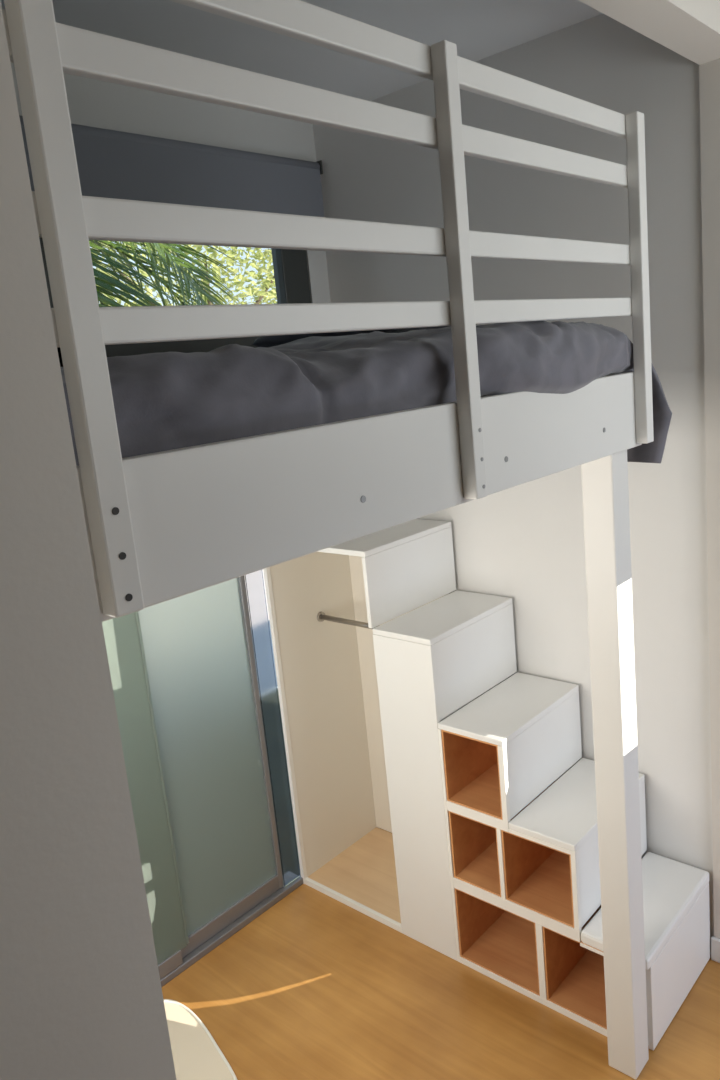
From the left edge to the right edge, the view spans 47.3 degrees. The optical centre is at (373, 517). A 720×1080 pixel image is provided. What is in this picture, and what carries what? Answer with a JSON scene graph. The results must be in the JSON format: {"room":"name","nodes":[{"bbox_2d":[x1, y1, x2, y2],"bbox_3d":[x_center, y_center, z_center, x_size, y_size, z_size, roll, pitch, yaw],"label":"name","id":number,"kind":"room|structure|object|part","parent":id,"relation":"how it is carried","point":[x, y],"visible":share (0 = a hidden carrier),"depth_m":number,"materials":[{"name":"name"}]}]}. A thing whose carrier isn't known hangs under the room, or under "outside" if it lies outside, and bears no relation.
{"room":"bedroom","nodes":[
{"label":"bedroom","id":0,"kind":"room"},
{"bbox_2d":[11,62,330,302],"bbox_3d":[-0.807,0.137,2.722,0.100,2.966,2.256,4,15,41],"label":"wall","id":1,"kind":"structure","parent":0,"point":[91,102],"depth_m":2.75,"materials":[{"name":"paint"}]},
{"bbox_2d":[19,115,324,216],"bbox_3d":[-0.832,-1.023,2.479,0.054,0.300,1.920,4,15,41],"label":"roller blind","id":2,"kind":"object","parent":1,"relation":"attached to","point":[110,163],"visible":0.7,"depth_m":2.70,"materials":[{"name":"grey fabric"}]},
{"bbox_2d":[39,237,310,366],"bbox_3d":[-0.848,-0.818,2.568,0.055,0.660,1.745,4,15,41],"label":"window","id":3,"kind":"structure","parent":1,"relation":"in","point":[290,267],"depth_m":3.02,"materials":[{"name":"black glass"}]},
{"bbox_2d":[102,570,302,986],"bbox_3d":[-0.894,0.666,2.639,0.087,1.980,1.487,4,15,41],"label":"door","id":4,"kind":"structure","parent":1,"relation":"in","point":[183,672],"depth_m":2.96,"materials":[{"name":"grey glass"}]},
{"bbox_3d":[-1.042,0.701,2.424,0.006,1.860,0.886,4,15,41],"label":"pane","id":5,"kind":"part","parent":4,"relation":"part of","materials":[{"name":"clear glass"}]},
{"bbox_3d":[-0.662,0.574,2.882,0.006,1.855,0.582,4,15,41],"label":"pane","id":6,"kind":"part","parent":4,"relation":"part of","materials":[{"name":"clear glass"}]},
{"bbox_3d":[-0.390,0.799,3.186,0.005,1.362,0.082,4,15,41],"label":"sidelight pane","id":7,"kind":"part","parent":4,"relation":"part of","materials":[{"name":"clear glass"}]},
{"bbox_2d":[260,688,300,876],"bbox_3d":[-9.938,0.579,13.910,28.450,0.200,21.000,4,15,41],"label":"ground","id":8,"kind":"structure","parent":0,"point":[277,688],"depth_m":4.36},
{"bbox_2d":[244,569,268,623],"bbox_3d":[-4.713,0.864,9.259,8.450,0.015,21.000,4,15,41],"label":"sand","id":9,"kind":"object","parent":8,"relation":"on","point":[262,569],"depth_m":7.96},
{"bbox_2d":[91,241,276,306],"bbox_3d":[-1.810,-1.958,9.442,3.365,4.921,4.307,4,15,41],"label":"tree","id":10,"kind":"object","parent":9,"relation":"on","point":[269,282],"visible":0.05,"depth_m":8.51,"materials":[{"name":"green plant"}]},
{"bbox_2d":[251,620,277,693],"bbox_3d":[-1.104,1.133,6.068,1.200,0.015,21.000,4,15,41],"label":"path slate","id":11,"kind":"object","parent":8,"relation":"on","point":[268,620],"depth_m":6.28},
{"bbox_2d":[89,240,240,306],"bbox_3d":[-2.328,-0.604,5.021,3.649,4.034,3.685,1,12,29],"label":"palm tree","id":12,"kind":"object","parent":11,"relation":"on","point":[103,280],"visible":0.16,"depth_m":4.56,"materials":[{"name":"green plant"}]},
{"bbox_2d":[1,0,602,100],"bbox_3d":[-0.048,-1.214,1.220,3.070,0.100,5.100,4,15,41],"label":"ceiling","id":13,"kind":"structure","parent":0,"point":[480,29],"depth_m":2.32,"materials":[{"name":"paint"}]},
{"bbox_2d":[0,0,719,1079],"bbox_3d":[0.166,0.290,1.446,0.120,2.966,4.900,4,15,41],"label":"wall","id":14,"kind":"structure","parent":0,"point":[81,996],"depth_m":0.81,"materials":[{"name":"paint"}]},
{"bbox_2d":[161,828,719,1079],"bbox_3d":[0.263,1.775,1.772,3.000,0.080,5.100,4,15,41],"label":"floor","id":15,"kind":"structure","parent":0,"point":[314,987],"depth_m":2.63,"materials":[{"name":"brown wood"}]},
{"bbox_2d":[163,999,236,1079],"bbox_3d":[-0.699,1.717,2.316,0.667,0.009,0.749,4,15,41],"label":"chair","id":16,"kind":"object","parent":15,"relation":"on","point":[196,1054],"visible":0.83,"depth_m":2.56,"materials":[{"name":"plastic"}]},
{"bbox_2d":[2,0,653,1078],"bbox_3d":[-0.310,0.438,2.029,1.449,2.545,1.540,4,15,41],"label":"bed","id":17,"kind":"object","parent":15,"relation":"on","point":[162,526],"visible":0.77,"depth_m":1.24,"materials":[{"name":"paint"}]},
{"bbox_3d":[-0.324,-0.257,0.884,0.030,0.751,0.039,4,15,41],"label":"post","id":18,"kind":"part","parent":17,"relation":"part of","materials":[{"name":"paint"}]},
{"bbox_3d":[0.094,-0.639,1.362,0.020,0.045,1.539,4,15,41],"label":"guard rail","id":19,"kind":"part","parent":17,"relation":"part of","materials":[{"name":"paint"}]},
{"bbox_3d":[0.110,-0.468,1.395,0.020,0.044,1.539,4,15,41],"label":"guard rail","id":20,"kind":"part","parent":17,"relation":"part of","materials":[{"name":"paint"}]},
{"bbox_3d":[0.121,-0.352,1.417,0.020,0.042,1.539,4,15,41],"label":"guard rail","id":21,"kind":"part","parent":17,"relation":"part of","materials":[{"name":"paint"}]},
{"bbox_3d":[0.084,-0.746,1.341,0.020,0.045,1.539,4,15,41],"label":"guard rail","id":22,"kind":"part","parent":17,"relation":"part of","materials":[{"name":"paint"}]},
{"bbox_3d":[0.149,-0.403,1.407,0.030,0.751,0.035,4,15,41],"label":"post","id":23,"kind":"part","parent":17,"relation":"part of","materials":[{"name":"paint"}]},
{"bbox_3d":[0.655,0.701,2.206,0.085,1.785,0.088,4,15,41],"label":"leg","id":24,"kind":"part","parent":17,"relation":"part of","materials":[{"name":"paint"}]},
{"bbox_3d":[0.629,-0.551,1.936,0.030,0.751,0.039,4,15,41],"label":"post","id":25,"kind":"part","parent":17,"relation":"part of","materials":[{"name":"paint"}]},
{"bbox_2d":[263,519,709,1050],"bbox_3d":[0.351,0.775,2.903,1.462,1.434,0.492,4,15,41],"label":"staircase","id":26,"kind":"structure","parent":15,"relation":"on","point":[488,861],"depth_m":2.81,"materials":[{"name":"white wood"}]},
{"bbox_2d":[317,611,324,621],"bbox_3d":[-0.208,0.399,3.314,0.011,0.042,0.042,4,15,41],"label":"rod bracket","id":27,"kind":"object","parent":26,"relation":"attached to","point":[320,614],"depth_m":3.30,"materials":[{"name":"metal"}]},
{"bbox_3d":[-0.189,0.745,3.385,0.014,1.414,0.490,4,15,41],"label":"panel","id":28,"kind":"part","parent":26,"relation":"part of","materials":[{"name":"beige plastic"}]},
{"bbox_3d":[-0.021,0.413,3.148,0.512,0.021,0.021,4,15,41],"label":"hanging rail","id":29,"kind":"part","parent":26,"relation":"part of","materials":[{"name":"metal"}]},
{"bbox_3d":[0.139,0.705,3.366,0.494,1.392,0.015,4,15,41],"label":"panel","id":30,"kind":"part","parent":26,"relation":"part of","materials":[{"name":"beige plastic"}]},
{"bbox_3d":[0.149,0.959,2.812,0.247,1.146,0.016,4,15,41],"label":"panel","id":31,"kind":"part","parent":26,"relation":"part of","materials":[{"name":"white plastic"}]},
{"bbox_3d":[0.503,1.124,2.538,0.662,0.862,0.016,4,15,41],"label":"cubby frame","id":32,"kind":"part","parent":26,"relation":"part of","materials":[{"name":"white wood"}]},
{"bbox_3d":[0.952,1.373,2.546,0.016,0.280,0.464,4,15,41],"label":"panel","id":33,"kind":"part","parent":26,"relation":"part of","materials":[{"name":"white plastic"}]},
{"bbox_2d":[313,14,713,953],"bbox_3d":[0.488,-0.037,2.985,1.470,2.966,0.100,4,15,41],"label":"wall","id":34,"kind":"structure","parent":0,"point":[523,543],"depth_m":2.64,"materials":[{"name":"paint"}]},
{"bbox_2d":[711,936,719,962],"bbox_3d":[1.174,1.429,2.678,0.141,0.085,0.013,4,15,41],"label":"baseboard","id":35,"kind":"structure","parent":34,"relation":"attached to","point":[715,942],"depth_m":2.71,"materials":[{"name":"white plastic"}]},
{"bbox_3d":[-0.400,-0.198,1.918,1.295,0.142,1.440,4,15,41],"label":"mattress","id":36,"kind":"object","parent":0,"visible":0},
{"bbox_2d":[60,321,671,465],"bbox_3d":[-0.313,-0.210,1.937,1.441,0.402,1.601,4,15,41],"label":"duvet","id":37,"kind":"object","parent":36,"relation":"on","point":[164,401],"visible":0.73,"depth_m":1.30,"materials":[{"name":"grey fabric"}]},
{"bbox_2d":[250,324,476,347],"bbox_3d":[-0.024,-0.522,2.266,0.600,0.091,0.430,4,15,41],"label":"pillow","id":38,"kind":"object","parent":37,"relation":"on","point":[262,341],"visible":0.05,"depth_m":2.13,"materials":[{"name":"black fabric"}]}
]}

